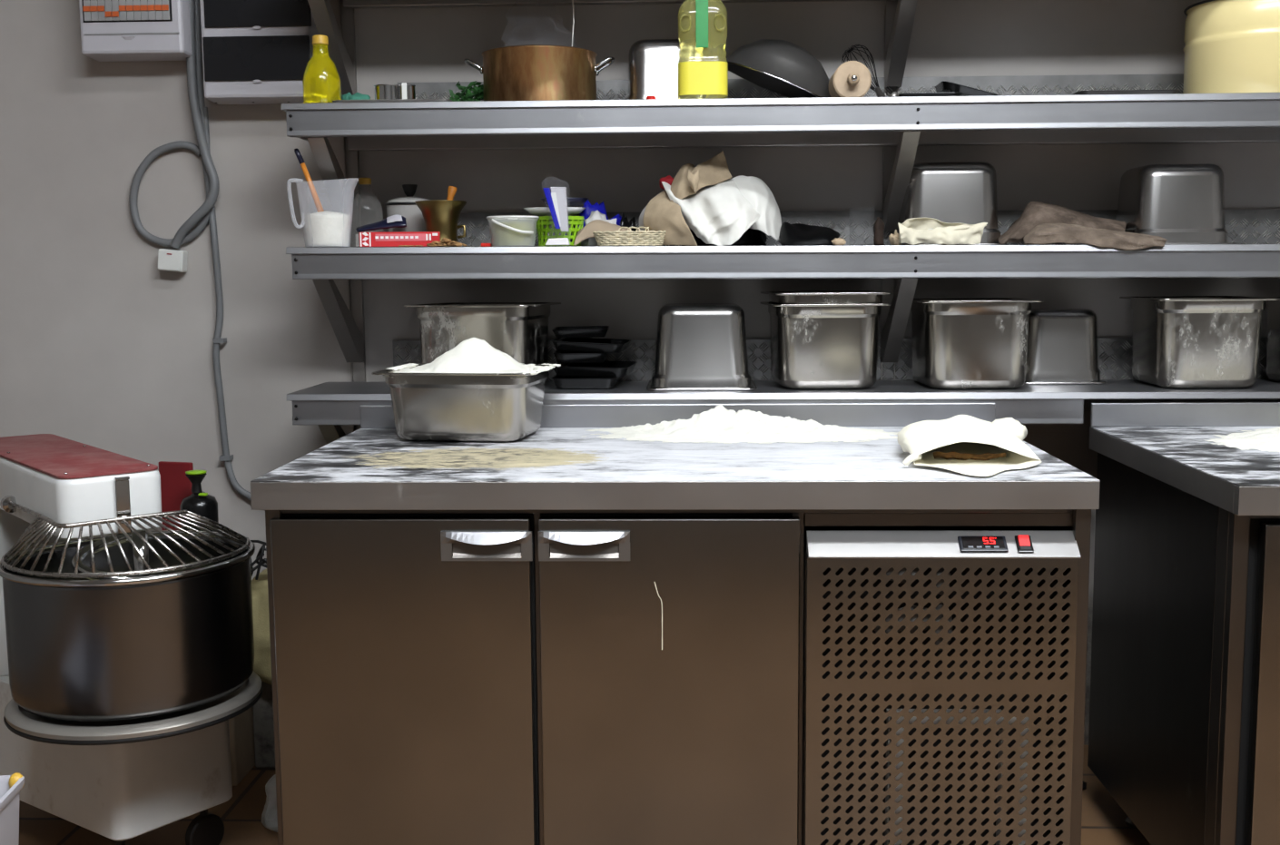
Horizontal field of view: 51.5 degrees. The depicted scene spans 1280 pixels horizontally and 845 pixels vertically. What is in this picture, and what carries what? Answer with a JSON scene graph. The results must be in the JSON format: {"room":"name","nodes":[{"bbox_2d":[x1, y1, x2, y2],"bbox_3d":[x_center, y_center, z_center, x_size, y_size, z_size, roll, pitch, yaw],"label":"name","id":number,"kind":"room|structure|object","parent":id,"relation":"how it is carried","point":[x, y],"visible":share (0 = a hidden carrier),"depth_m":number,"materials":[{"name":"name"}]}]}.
{"room":"commercial kitchen","nodes":[
{"label":"commercial kitchen","id":0,"kind":"room"},
{"bbox_2d":[18,745,1151,844],"bbox_3d":[0.297,1.167,0.739,5.800,0.100,5.300,0,7,2],"label":"floor","id":1,"kind":"structure","parent":0,"point":[1103,821],"depth_m":2.89,"materials":[{"name":"tile"}]},
{"bbox_2d":[0,772,24,844],"bbox_3d":[-1.108,0.784,1.936,0.300,0.408,0.400,-1,7,-6],"label":"plastic crate","id":2,"kind":"object","parent":1,"relation":"on","point":[11,786],"visible":1,"depth_m":2.08,"materials":[{"name":"plastic"}]},
{"bbox_2d":[0,433,262,844],"bbox_3d":[-1.118,0.482,2.636,0.854,0.846,0.460,4,8,35],"label":"mixer","id":3,"kind":"object","parent":1,"relation":"on","point":[127,648],"visible":0.99,"depth_m":2.40,"materials":[{"name":"white paint"}]},
{"bbox_2d":[0,530,255,721],"bbox_3d":[-0.958,0.396,2.511,0.454,0.303,0.454,0,7,2],"label":"bowl","id":4,"kind":"object","parent":3,"relation":"on","point":[172,641],"depth_m":2.34,"materials":[{"name":"silver metal"}]},
{"bbox_2d":[158,461,193,530],"bbox_3d":[-1.119,0.464,3.248,0.091,0.742,0.012,1,7,16],"label":"board","id":5,"kind":"object","parent":1,"relation":"on","point":[175,486],"visible":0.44,"depth_m":3.21,"materials":[{"name":"plastic"}]},
{"bbox_2d":[252,680,275,768],"bbox_3d":[-0.816,0.655,3.271,0.235,0.355,0.160,0,7,2],"label":"crate","id":6,"kind":"object","parent":1,"relation":"on","point":[263,729],"visible":0.11,"depth_m":3.20,"materials":[{"name":"plastic"}]},
{"bbox_2d":[251,569,272,685],"bbox_3d":[-0.822,0.477,3.156,0.236,0.265,0.152,-1,7,-5],"label":"burlap sack","id":7,"kind":"object","parent":6,"relation":"in","point":[262,664],"visible":0.2,"depth_m":3.11,"materials":[{"name":"fabric"}]},
{"bbox_2d":[250,540,266,580],"bbox_3d":[-0.842,0.317,3.078,0.151,0.091,0.053,0,7,2],"label":"cable tangle","id":8,"kind":"object","parent":7,"relation":"on","point":[262,561],"visible":0.37,"depth_m":3.06,"materials":[{"name":"black rubber"}]},
{"bbox_2d":[261,774,277,832],"bbox_3d":[-0.758,0.811,2.874,0.140,0.130,0.140,0,7,2],"label":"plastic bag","id":9,"kind":"object","parent":1,"relation":"on","point":[272,825],"visible":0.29,"depth_m":2.85,"materials":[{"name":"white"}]},
{"bbox_2d":[265,509,1091,844],"bbox_3d":[0.069,0.503,2.581,1.382,0.800,0.708,0,7,2],"label":"cabinet","id":10,"kind":"object","parent":1,"relation":"on","point":[578,676],"depth_m":2.24,"materials":[{"name":"metal"}]},
{"bbox_2d":[250,403,1099,510],"bbox_3d":[0.063,0.051,2.558,1.400,0.100,0.750,0,7,2],"label":"countertop","id":11,"kind":"structure","parent":10,"relation":"on","point":[559,466],"depth_m":2.27,"materials":[{"name":"stone"}]},
{"bbox_2d":[371,363,557,442],"bbox_3d":[-0.357,-0.043,2.775,0.336,0.142,0.273,1,7,10],"label":"tub","id":12,"kind":"object","parent":11,"relation":"on","point":[427,407],"visible":0.94,"depth_m":2.67,"materials":[{"name":"metal"}]},
{"bbox_2d":[383,337,561,378],"bbox_3d":[-0.355,-0.140,2.773,0.353,0.076,0.269,1,7,9],"label":"heap","id":13,"kind":"object","parent":12,"relation":"in","point":[473,355],"visible":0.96,"depth_m":2.70,"materials":[{"name":"food"}]},
{"bbox_2d":[587,404,898,443],"bbox_3d":[0.222,-0.002,2.770,0.688,0.058,0.281,0,7,2],"label":"heap","id":14,"kind":"object","parent":11,"relation":"on","point":[719,424],"visible":0.99,"depth_m":2.77,"materials":[{"name":"food"}]},
{"bbox_2d":[897,414,1041,476],"bbox_3d":[0.590,0.033,2.392,0.261,0.064,0.430,0,7,2],"label":"canvas bag","id":15,"kind":"object","parent":11,"relation":"on","point":[961,434],"visible":0.95,"depth_m":2.35,"materials":[{"name":"fabric"}]},
{"bbox_2d":[933,451,1005,460],"bbox_3d":[0.587,0.061,2.359,0.129,0.018,0.020,0,7,4],"label":"crust","id":16,"kind":"object","parent":15,"relation":"in","point":[953,455],"visible":1,"depth_m":2.36,"materials":[{"name":"food"}]},
{"bbox_2d":[806,531,1081,558],"bbox_3d":[0.500,0.202,2.197,0.443,0.037,0.046,0,7,2],"label":"control panel","id":17,"kind":"object","parent":10,"relation":"attached to","point":[819,544],"depth_m":2.19,"materials":[{"name":"silver"}]},
{"bbox_2d":[1082,781,1086,789],"bbox_3d":[0.915,0.825,3.157,0.269,0.035,0.289,0,7,2],"label":"debris","id":18,"kind":"object","parent":1,"relation":"on","point":[1084,787],"visible":0.02,"depth_m":3.05,"materials":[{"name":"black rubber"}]},
{"bbox_2d":[1087,452,1279,844],"bbox_3d":[1.666,0.499,2.511,1.377,0.800,0.755,0,7,2],"label":"cabinet","id":19,"kind":"object","parent":1,"relation":"on","point":[1184,730],"depth_m":2.37,"materials":[{"name":"metal"}]},
{"bbox_2d":[1089,402,1279,515],"bbox_3d":[1.661,0.050,2.461,1.400,0.100,0.793,0,7,2],"label":"countertop","id":20,"kind":"structure","parent":19,"relation":"on","point":[1166,442],"depth_m":2.60,"materials":[{"name":"stone"}]},
{"bbox_2d":[1205,427,1279,452],"bbox_3d":[1.461,0.003,2.611,0.697,0.064,0.473,0,7,2],"label":"heap","id":21,"kind":"object","parent":20,"relation":"on","point":[1263,439],"visible":1,"depth_m":2.58,"materials":[{"name":"food"}]},
{"bbox_3d":[-1.038,0.598,3.150,0.190,0.499,0.135,0,7,2],"label":"crate","id":22,"kind":"object","parent":1,"relation":"on","visible":0},
{"bbox_2d":[179,470,218,531],"bbox_3d":[-1.031,0.231,3.110,0.084,0.238,0.084,0,7,2],"label":"spray bottle","id":23,"kind":"object","parent":22,"relation":"on","point":[200,503],"visible":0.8,"depth_m":3.08,"materials":[{"name":"black plastic"}]},
{"bbox_2d":[0,0,1279,745],"bbox_3d":[0.388,-0.634,3.258,6.000,3.100,0.120,0,7,2],"label":"wall","id":24,"kind":"structure","parent":0,"point":[102,347],"depth_m":3.25,"materials":[{"name":"grey paint"}]},
{"bbox_2d":[78,0,196,61],"bbox_3d":[-1.198,-0.992,3.160,0.252,0.242,0.106,0,7,2],"label":"box","id":25,"kind":"object","parent":24,"relation":"attached to","point":[111,30],"visible":1,"depth_m":3.12,"materials":[{"name":"white plastic"}]},
{"bbox_2d":[128,0,211,246],"bbox_3d":[-1.150,-0.767,3.229,0.210,0.672,0.028,0,7,4],"label":"conduit","id":26,"kind":"object","parent":24,"relation":"attached to","point":[153,154],"visible":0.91,"depth_m":3.24,"materials":[{"name":"plastic"}]},
{"bbox_2d":[157,248,187,272],"bbox_3d":[-1.149,-0.398,3.259,0.065,0.057,0.044,0,7,2],"label":"junction box","id":27,"kind":"object","parent":24,"relation":"attached to","point":[168,260],"visible":1,"depth_m":3.24,"materials":[{"name":"white plastic"}]},
{"bbox_2d":[170,0,219,248],"bbox_3d":[-1.090,-0.759,3.206,0.132,0.674,0.034,1,7,8],"label":"conduit","id":28,"kind":"object","parent":24,"relation":"attached to","point":[207,206],"visible":0.96,"depth_m":3.21,"materials":[{"name":"plastic"}]},
{"bbox_2d":[204,107,251,500],"bbox_3d":[-0.930,-0.007,3.303,0.264,1.529,0.027,0,7,4],"label":"conduit","id":29,"kind":"object","parent":24,"relation":"attached to","point":[218,284],"visible":0.54,"depth_m":3.28,"materials":[{"name":"plastic"}]},
{"bbox_2d":[212,337,226,343],"bbox_3d":[-1.040,-0.203,3.287,0.026,0.012,0.028,0,7,2],"label":"clip","id":30,"kind":"object","parent":29,"relation":"attached to","point":[214,340],"visible":1,"depth_m":3.27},
{"bbox_2d":[218,454,233,461],"bbox_3d":[-1.035,0.088,3.320,0.026,0.012,0.028,0,7,2],"label":"clip","id":31,"kind":"object","parent":29,"relation":"attached to","point":[222,457],"visible":1,"depth_m":3.31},
{"bbox_2d":[199,0,318,104],"bbox_3d":[-0.901,-0.980,3.151,0.269,0.428,0.104,0,7,2],"label":"box","id":32,"kind":"object","parent":24,"relation":"attached to","point":[255,52],"visible":0.91,"depth_m":3.11,"materials":[{"name":"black plastic"}]},
{"bbox_2d":[338,0,365,432],"bbox_3d":[-0.702,-0.672,3.224,0.034,1.600,0.018,0,7,2],"label":"upright","id":33,"kind":"object","parent":24,"relation":"attached to","point":[346,16],"visible":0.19,"depth_m":3.24,"materials":[{"name":"metal"}]},
{"bbox_2d":[307,0,917,94],"bbox_3d":[0.900,-0.913,2.955,3.352,0.275,0.334,0,7,2],"label":"wall shelf","id":34,"kind":"object","parent":24,"relation":"attached to","point":[326,23],"visible":0.83,"depth_m":3.11,"materials":[{"name":"metal"}]},
{"bbox_2d":[280,73,1279,234],"bbox_3d":[0.902,-0.623,2.996,3.352,0.368,0.348,0,7,2],"label":"wall shelf","id":35,"kind":"object","parent":24,"relation":"attached to","point":[1027,109],"depth_m":2.87,"materials":[{"name":"metal"}]},
{"bbox_2d":[302,34,341,103],"bbox_3d":[-0.705,-0.777,2.935,0.082,0.152,0.082,0,7,2],"label":"oil bottle","id":36,"kind":"object","parent":35,"relation":"on","point":[320,81],"visible":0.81,"depth_m":2.91,"materials":[{"name":"yellow plastic"}]},
{"bbox_2d":[332,98,452,102],"bbox_3d":[-0.541,-0.710,2.977,0.261,0.006,0.185,0,7,2],"label":"serving tray","id":37,"kind":"object","parent":35,"relation":"on","point":[387,100],"visible":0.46,"depth_m":2.89,"materials":[{"name":"metal"}]},
{"bbox_2d":[341,92,370,99],"bbox_3d":[-0.654,-0.730,3.056,0.073,0.061,0.072,-4,8,-29],"label":"cloth","id":38,"kind":"object","parent":37,"relation":"on","point":[348,96],"visible":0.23,"depth_m":3.04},
{"bbox_2d":[374,82,416,99],"bbox_3d":[-0.544,-0.732,2.958,0.096,0.040,0.065,0,7,2],"label":"ring","id":39,"kind":"object","parent":37,"relation":"on","point":[403,91],"depth_m":2.93,"materials":[{"name":"silver metal"}]},
{"bbox_2d":[448,80,483,101],"bbox_3d":[-0.389,-0.749,3.044,0.110,0.071,0.118,0,7,2],"label":"parsley","id":40,"kind":"object","parent":35,"relation":"on","point":[478,94],"visible":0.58,"depth_m":3.02,"materials":[{"name":"green plant"}]},
{"bbox_2d":[463,44,615,100],"bbox_3d":[-0.228,-0.776,3.023,0.279,0.124,0.262,-6,9,-40],"label":"copper pot","id":41,"kind":"object","parent":35,"relation":"on","point":[529,72],"visible":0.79,"depth_m":2.91,"materials":[{"name":"brown metal"}]},
{"bbox_3d":[-0.230,-0.888,3.013,0.189,0.222,0.161,0,7,2],"label":"plastic bag","id":42,"kind":"object","parent":41,"relation":"in","visible":0},
{"bbox_2d":[571,0,574,46],"bbox_3d":[-0.151,-0.892,2.986,0.007,0.162,0.003,0,7,2],"label":"string","id":43,"kind":"object","parent":42,"relation":"hanging from","point":[573,0],"visible":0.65,"depth_m":2.98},
{"bbox_2d":[627,39,679,99],"bbox_3d":[0.071,-0.795,3.055,0.216,0.151,0.201,0,7,2],"label":"tub","id":44,"kind":"object","parent":35,"relation":"on","point":[653,64],"visible":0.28,"depth_m":2.97,"materials":[{"name":"metal"}]},
{"bbox_2d":[678,0,728,98],"bbox_3d":[0.137,-0.846,2.913,0.109,0.284,0.100,0,7,2],"label":"oil bottle","id":45,"kind":"object","parent":35,"relation":"on","point":[703,64],"visible":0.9,"depth_m":2.88,"materials":[{"name":"yellow plastic"}]},
{"bbox_2d":[726,39,831,98],"bbox_3d":[0.315,-0.796,3.035,0.264,0.157,0.206,0,7,2],"label":"wok","id":46,"kind":"object","parent":35,"relation":"on","point":[782,67],"visible":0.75,"depth_m":2.97,"materials":[{"name":"metal"}]},
{"bbox_2d":[828,60,871,97],"bbox_3d":[0.462,-0.747,2.914,0.083,0.083,0.138,0,7,2],"label":"rolling pin","id":47,"kind":"object","parent":35,"relation":"on","point":[851,78],"visible":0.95,"depth_m":2.88,"materials":[{"name":"brown wood"}]},
{"bbox_2d":[841,44,898,97],"bbox_3d":[0.525,-0.785,2.982,0.067,0.145,0.197,-4,7,-26],"label":"whisk","id":48,"kind":"object","parent":35,"relation":"on","point":[878,91],"visible":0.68,"depth_m":3.00,"materials":[{"name":"metal"}]},
{"bbox_2d":[898,92,962,96],"bbox_3d":[0.639,-0.722,2.976,0.143,0.015,0.161,0,7,2],"label":"baking tray","id":49,"kind":"object","parent":35,"relation":"on","point":[904,93],"visible":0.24,"depth_m":2.90,"materials":[{"name":"metal"}]},
{"bbox_2d":[935,80,998,96],"bbox_3d":[0.740,-0.742,3.000,0.132,0.047,0.121,0,7,2],"label":"baking tray","id":50,"kind":"object","parent":35,"relation":"on","point":[943,86],"visible":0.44,"depth_m":2.95,"materials":[{"name":"metal"}]},
{"bbox_2d":[1073,88,1180,94],"bbox_3d":[1.072,-0.725,2.969,0.221,0.017,0.171,0,7,2],"label":"baking tray","id":51,"kind":"object","parent":35,"relation":"on","point":[1157,91],"visible":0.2,"depth_m":2.89,"materials":[{"name":"metal"}]},
{"bbox_2d":[1182,0,1279,93],"bbox_3d":[1.388,-0.823,2.961,0.330,0.213,0.330,0,7,2],"label":"enamel pot","id":52,"kind":"object","parent":35,"relation":"on","point":[1232,46],"visible":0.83,"depth_m":2.85,"materials":[{"name":"yellow metal"}]},
{"bbox_2d":[285,209,1279,363],"bbox_3d":[0.905,-0.310,3.032,3.352,0.376,0.348,0,7,2],"label":"wall shelf","id":53,"kind":"object","parent":24,"relation":"attached to","point":[1256,232],"visible":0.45,"depth_m":2.89,"materials":[{"name":"metal"}]},
{"bbox_2d":[286,177,358,246],"bbox_3d":[-0.699,-0.469,2.961,0.147,0.154,0.128,0,7,2],"label":"measuring jug","id":54,"kind":"object","parent":53,"relation":"on","point":[356,179],"visible":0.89,"depth_m":2.94,"materials":[{"name":"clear plastic"}]},
{"bbox_2d":[294,148,324,212],"bbox_3d":[-0.734,-0.532,2.955,0.067,0.156,0.015,0,7,2],"label":"brush","id":55,"kind":"object","parent":54,"relation":"in","point":[317,201],"visible":0.9,"depth_m":2.95,"materials":[{"name":"orange wood"}]},
{"bbox_2d":[303,210,350,246],"bbox_3d":[-0.699,-0.433,2.965,0.107,0.078,0.107,0,7,2],"label":"flour","id":56,"kind":"object","parent":54,"relation":"in","point":[322,229],"visible":1,"depth_m":2.92,"materials":[{"name":"food"}]},
{"bbox_2d":[354,177,383,210],"bbox_3d":[-0.649,-0.495,3.142,0.080,0.165,0.080,0,7,2],"label":"plastic bottle","id":57,"kind":"object","parent":53,"relation":"on","point":[361,181],"visible":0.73,"depth_m":3.12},
{"bbox_2d":[355,231,440,246],"bbox_3d":[-0.544,-0.414,3.002,0.186,0.034,0.076,-1,7,-4],"label":"carton","id":58,"kind":"object","parent":53,"relation":"on","point":[402,238],"visible":0.91,"depth_m":2.96,"materials":[{"name":"cardboard"}]},
{"bbox_2d":[355,214,406,232],"bbox_3d":[-0.596,-0.457,3.048,0.133,0.040,0.071,0,7,2],"label":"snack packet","id":59,"kind":"object","parent":58,"relation":"on","point":[396,221],"visible":1,"depth_m":3.02,"materials":[{"name":"blue plastic"}]},
{"bbox_2d":[386,214,402,223],"bbox_3d":[-0.560,-0.465,3.026,0.041,0.020,0.026,0,7,2],"label":"print","id":60,"kind":"object","parent":59,"relation":"on","point":[394,219],"depth_m":3.02,"materials":[{"name":"white paper"}]},
{"bbox_2d":[384,184,430,232],"bbox_3d":[-0.543,-0.488,3.144,0.120,0.149,0.120,0,7,2],"label":"saucepan","id":61,"kind":"object","parent":53,"relation":"on","point":[406,207],"visible":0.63,"depth_m":3.10,"materials":[{"name":"white metal"}]},
{"bbox_2d":[399,237,466,246],"bbox_3d":[-0.461,-0.400,2.953,0.153,0.023,0.040,0,7,2],"label":"nuts","id":62,"kind":"object","parent":53,"relation":"on","point":[448,242],"visible":0.99,"depth_m":2.94,"materials":[{"name":"food"}]},
{"bbox_2d":[414,200,466,246],"bbox_3d":[-0.451,-0.451,3.019,0.116,0.102,0.116,0,7,2],"label":"mortar","id":63,"kind":"object","parent":53,"relation":"on","point":[441,216],"visible":0.66,"depth_m":2.98,"materials":[{"name":"gold metal"}]},
{"bbox_2d":[446,186,456,200],"bbox_3d":[-0.432,-0.498,3.017,0.035,0.080,0.021,-6,8,-38],"label":"pestle","id":64,"kind":"object","parent":63,"relation":"in","point":[451,190],"visible":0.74,"depth_m":3.01,"materials":[{"name":"orange wood"}]},
{"bbox_2d":[481,243,492,246],"bbox_3d":[-0.344,-0.398,2.975,0.022,0.008,0.030,0,7,2],"label":"packet","id":65,"kind":"object","parent":53,"relation":"on","point":[482,244],"visible":0.94,"depth_m":2.96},
{"bbox_2d":[486,215,539,246],"bbox_3d":[-0.284,-0.427,2.968,0.118,0.067,0.122,0,7,2],"label":"plastic bucket","id":66,"kind":"object","parent":53,"relation":"on","point":[492,220],"visible":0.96,"depth_m":2.94,"materials":[{"name":"white"}]},
{"bbox_2d":[496,221,529,246],"bbox_3d":[-0.284,-0.422,2.970,0.099,0.051,0.099,0,7,2],"label":"filling","id":67,"kind":"object","parent":66,"relation":"in","point":[506,237],"visible":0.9,"depth_m":2.93,"materials":[{"name":"food"}]},
{"bbox_2d":[542,187,570,245],"bbox_3d":[-0.185,-0.469,2.947,0.065,0.152,0.047,0,7,2],"label":"packet","id":68,"kind":"object","parent":53,"relation":"on","point":[556,199],"visible":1,"depth_m":2.93,"materials":[{"name":"white"}]},
{"bbox_2d":[536,216,584,246],"bbox_3d":[-0.183,-0.437,3.040,0.112,0.068,0.090,0,7,2],"label":"plastic basket","id":69,"kind":"object","parent":53,"relation":"on","point":[543,221],"visible":0.77,"depth_m":3.01,"materials":[{"name":"plastic"}]},
{"bbox_2d":[523,206,585,216],"bbox_3d":[-0.196,-0.483,3.046,0.144,0.018,0.115,0,7,2],"label":"shallow bowl","id":70,"kind":"object","parent":69,"relation":"on","point":[536,211],"visible":0.52,"depth_m":3.01,"materials":[{"name":"ceramic"}]},
{"bbox_2d":[541,197,588,206],"bbox_3d":[-0.172,-0.502,3.032,0.110,0.018,0.088,0,7,2],"label":"shallow bowl","id":71,"kind":"object","parent":70,"relation":"on","point":[571,201],"visible":0.48,"depth_m":3.01,"materials":[{"name":"blue plastic"}]},
{"bbox_2d":[565,199,621,242],"bbox_3d":[-0.108,-0.465,3.101,0.143,0.110,0.091,0,7,2],"label":"plastic bag","id":72,"kind":"object","parent":53,"relation":"on","point":[587,205],"visible":0.06,"depth_m":3.09,"materials":[{"name":"plastic"}]},
{"bbox_2d":[580,210,617,246],"bbox_3d":[-0.089,-0.444,3.035,0.106,0.084,0.068,0,7,2],"label":"plastic bag","id":73,"kind":"object","parent":53,"relation":"on","point":[595,215],"visible":0.27,"depth_m":3.03,"materials":[{"name":"white plastic"}]},
{"bbox_2d":[573,219,630,246],"bbox_3d":[-0.080,-0.430,3.009,0.150,0.061,0.053,-2,7,-10],"label":"wrap","id":74,"kind":"object","parent":53,"relation":"on","point":[596,225],"visible":0.69,"depth_m":2.99,"materials":[{"name":"fabric"}]},
{"bbox_2d":[620,212,636,231],"bbox_3d":[-0.032,-0.444,3.054,0.052,0.080,0.065,-2,7,-14],"label":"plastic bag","id":75,"kind":"object","parent":53,"relation":"on","point":[624,222],"visible":0.14,"depth_m":3.04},
{"bbox_2d":[592,226,666,246],"bbox_3d":[-0.022,-0.415,2.961,0.167,0.044,0.086,0,7,2],"label":"wicker basket","id":76,"kind":"object","parent":53,"relation":"on","point":[617,238],"visible":0.98,"depth_m":2.93,"materials":[{"name":"wicker"}]},
{"bbox_2d":[638,206,646,230],"bbox_3d":[0.026,-0.464,3.021,0.049,0.115,0.040,-3,7,-20],"label":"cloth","id":77,"kind":"object","parent":53,"relation":"on","point":[641,217],"visible":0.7,"depth_m":3.02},
{"bbox_2d":[643,189,697,246],"bbox_3d":[0.065,-0.457,2.958,0.063,0.131,0.125,-5,8,-35],"label":"burlap cloth","id":78,"kind":"object","parent":53,"relation":"on","point":[662,214],"visible":0.91,"depth_m":2.95,"materials":[{"name":"fabric"}]},
{"bbox_2d":[659,175,674,189],"bbox_3d":[0.067,-0.543,3.014,0.046,0.039,0.044,0,7,2],"label":"cloth","id":79,"kind":"object","parent":78,"relation":"on","point":[668,179],"visible":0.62,"depth_m":3.00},
{"bbox_2d":[661,175,781,246],"bbox_3d":[0.198,-0.473,2.959,0.278,0.161,0.161,-2,7,-10],"label":"cloth","id":80,"kind":"object","parent":53,"relation":"on","point":[719,214],"visible":0.98,"depth_m":2.94,"materials":[{"name":"fabric"}]},
{"bbox_2d":[670,150,731,202],"bbox_3d":[0.133,-0.551,2.975,0.130,0.121,0.092,-6,9,-42],"label":"burlap cloth","id":81,"kind":"object","parent":80,"relation":"on","point":[689,179],"visible":1,"depth_m":2.97,"materials":[{"name":"fabric"}]},
{"bbox_2d":[681,227,767,246],"bbox_3d":[0.190,-0.473,3.066,0.206,0.134,0.115,0,7,2],"label":"cloth bundle","id":82,"kind":"object","parent":53,"relation":"on","point":[752,237],"visible":0.1,"depth_m":3.04,"materials":[{"name":"fabric"}]},
{"bbox_2d":[778,221,839,246],"bbox_3d":[0.385,-0.425,2.997,0.139,0.059,0.152,0,7,2],"label":"cloth","id":83,"kind":"object","parent":53,"relation":"on","point":[795,234],"visible":0.95,"depth_m":2.96,"materials":[{"name":"fabric"}]},
{"bbox_2d":[831,237,846,246],"bbox_3d":[0.435,-0.395,2.906,0.034,0.019,0.021,0,7,2],"label":"garlic","id":84,"kind":"object","parent":53,"relation":"on","point":[838,241],"visible":0.94,"depth_m":2.90,"materials":[{"name":"beige food"}]},
{"bbox_2d":[873,216,884,245],"bbox_3d":[0.560,-0.448,3.112,0.026,0.066,0.027,0,7,2],"label":"bottle","id":85,"kind":"object","parent":53,"relation":"on","point":[879,225],"visible":0.97,"depth_m":3.10,"materials":[{"name":"glass"}]},
{"bbox_2d":[888,229,901,245],"bbox_3d":[0.572,-0.414,2.973,0.028,0.036,0.048,0,7,2],"label":"scrap","id":86,"kind":"object","parent":53,"relation":"on","point":[893,239],"visible":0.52,"depth_m":2.96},
{"bbox_2d":[897,217,987,245],"bbox_3d":[0.667,-0.423,2.934,0.197,0.063,0.106,0,7,2],"label":"sack","id":87,"kind":"object","parent":53,"relation":"on","point":[915,231],"visible":0.99,"depth_m":2.90,"materials":[{"name":"fabric"}]},
{"bbox_2d":[897,161,1007,245],"bbox_3d":[0.712,-0.504,3.074,0.246,0.189,0.201,0,7,2],"label":"tub","id":88,"kind":"object","parent":53,"relation":"on","point":[945,192],"visible":0.59,"depth_m":2.99,"materials":[{"name":"metal"}]},
{"bbox_2d":[997,201,1126,245],"bbox_3d":[0.961,-0.452,3.008,0.308,0.100,0.190,0,7,5],"label":"towel","id":89,"kind":"object","parent":53,"relation":"on","point":[1035,213],"visible":0.72,"depth_m":2.95,"materials":[{"name":"fabric"}]},
{"bbox_2d":[1023,223,1166,250],"bbox_3d":[0.984,-0.405,2.893,0.296,0.062,0.124,0,7,2],"label":"towel","id":90,"kind":"object","parent":53,"relation":"on","point":[1044,233],"visible":1,"depth_m":2.86,"materials":[{"name":"fabric"}]},
{"bbox_2d":[1116,163,1237,244],"bbox_3d":[1.212,-0.495,3.036,0.233,0.179,0.236,0,7,2],"label":"tub","id":91,"kind":"object","parent":53,"relation":"on","point":[1176,203],"visible":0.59,"depth_m":2.94,"materials":[{"name":"metal"}]},
{"bbox_2d":[286,336,1279,443],"bbox_3d":[0.901,0.001,3.068,3.364,0.380,0.348,0,7,2],"label":"wall shelf","id":92,"kind":"object","parent":24,"relation":"attached to","point":[329,406],"visible":0.19,"depth_m":2.96,"materials":[{"name":"metal"}]},
{"bbox_2d":[403,302,561,380],"bbox_3d":[-0.359,-0.179,3.082,0.301,0.194,0.271,1,7,14],"label":"tub","id":93,"kind":"object","parent":92,"relation":"on","point":[519,330],"visible":0.53,"depth_m":2.97,"materials":[{"name":"metal"}]},
{"bbox_2d":[551,374,619,388],"bbox_3d":[-0.123,-0.101,3.117,0.151,0.025,0.221,0,7,2],"label":"tin","id":94,"kind":"object","parent":92,"relation":"on","point":[560,381],"visible":0.7,"depth_m":3.02,"materials":[{"name":"metal"}]},
{"bbox_2d":[553,360,637,377],"bbox_3d":[-0.105,-0.126,3.114,0.179,0.023,0.211,1,7,7],"label":"tin","id":95,"kind":"object","parent":94,"relation":"on","point":[605,369],"visible":0.77,"depth_m":3.02,"materials":[{"name":"metal"}]},
{"bbox_2d":[553,349,607,363],"bbox_3d":[-0.137,-0.157,3.111,0.124,0.023,0.201,-1,7,-1],"label":"tin","id":96,"kind":"object","parent":95,"relation":"on","point":[561,356],"visible":0.72,"depth_m":3.02,"materials":[{"name":"metal"}]},
{"bbox_2d":[551,337,631,353],"bbox_3d":[-0.111,-0.182,3.107,0.169,0.029,0.201,0,7,6],"label":"tin","id":97,"kind":"object","parent":96,"relation":"on","point":[574,344],"visible":0.84,"depth_m":3.02,"materials":[{"name":"metal"}]},
{"bbox_2d":[552,325,609,338],"bbox_3d":[-0.137,-0.212,3.105,0.128,0.019,0.191,-1,7,-1],"label":"tin","id":98,"kind":"object","parent":97,"relation":"on","point":[583,331],"visible":1,"depth_m":3.02,"materials":[{"name":"metal"}]},
{"bbox_2d":[646,303,757,390],"bbox_3d":[0.142,-0.180,3.083,0.249,0.188,0.263,0,7,2],"label":"tub","id":99,"kind":"object","parent":92,"relation":"on","point":[700,346],"visible":1,"depth_m":2.97,"materials":[{"name":"metal"}]},
{"bbox_2d":[760,290,893,389],"bbox_3d":[0.426,-0.194,3.075,0.271,0.216,0.300,-1,7,-1],"label":"tub","id":100,"kind":"object","parent":92,"relation":"on","point":[813,346],"depth_m":2.95,"materials":[{"name":"metal"}]},
{"bbox_2d":[910,297,1043,389],"bbox_3d":[0.755,-0.184,3.052,0.269,0.198,0.291,0,7,1],"label":"tub","id":101,"kind":"object","parent":92,"relation":"on","point":[959,343],"visible":0.93,"depth_m":2.93,"materials":[{"name":"metal"}]},
{"bbox_2d":[1024,308,1106,383],"bbox_3d":[0.983,-0.181,3.121,0.206,0.171,0.131,0,7,2],"label":"tub","id":102,"kind":"object","parent":92,"relation":"on","point":[1062,343],"visible":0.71,"depth_m":3.07,"materials":[{"name":"metal"}]},
{"bbox_2d":[1119,295,1279,388],"bbox_3d":[1.267,-0.186,3.032,0.266,0.200,0.291,0,7,2],"label":"tub","id":103,"kind":"object","parent":92,"relation":"on","point":[1179,341],"visible":1,"depth_m":2.92,"materials":[{"name":"metal"}]},
{"bbox_2d":[1260,296,1279,382],"bbox_3d":[1.584,-0.187,3.037,0.266,0.197,0.281,0,7,2],"label":"tub","id":104,"kind":"object","parent":92,"relation":"on","point":[1273,307],"visible":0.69,"depth_m":3.08,"materials":[{"name":"metal"}]},
{"bbox_2d":[880,0,899,380],"bbox_3d":[0.600,-0.677,3.175,0.034,1.600,0.018,0,7,2],"label":"upright","id":105,"kind":"object","parent":24,"relation":"attached to","point":[888,285],"visible":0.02,"depth_m":3.19,"materials":[{"name":"metal"}]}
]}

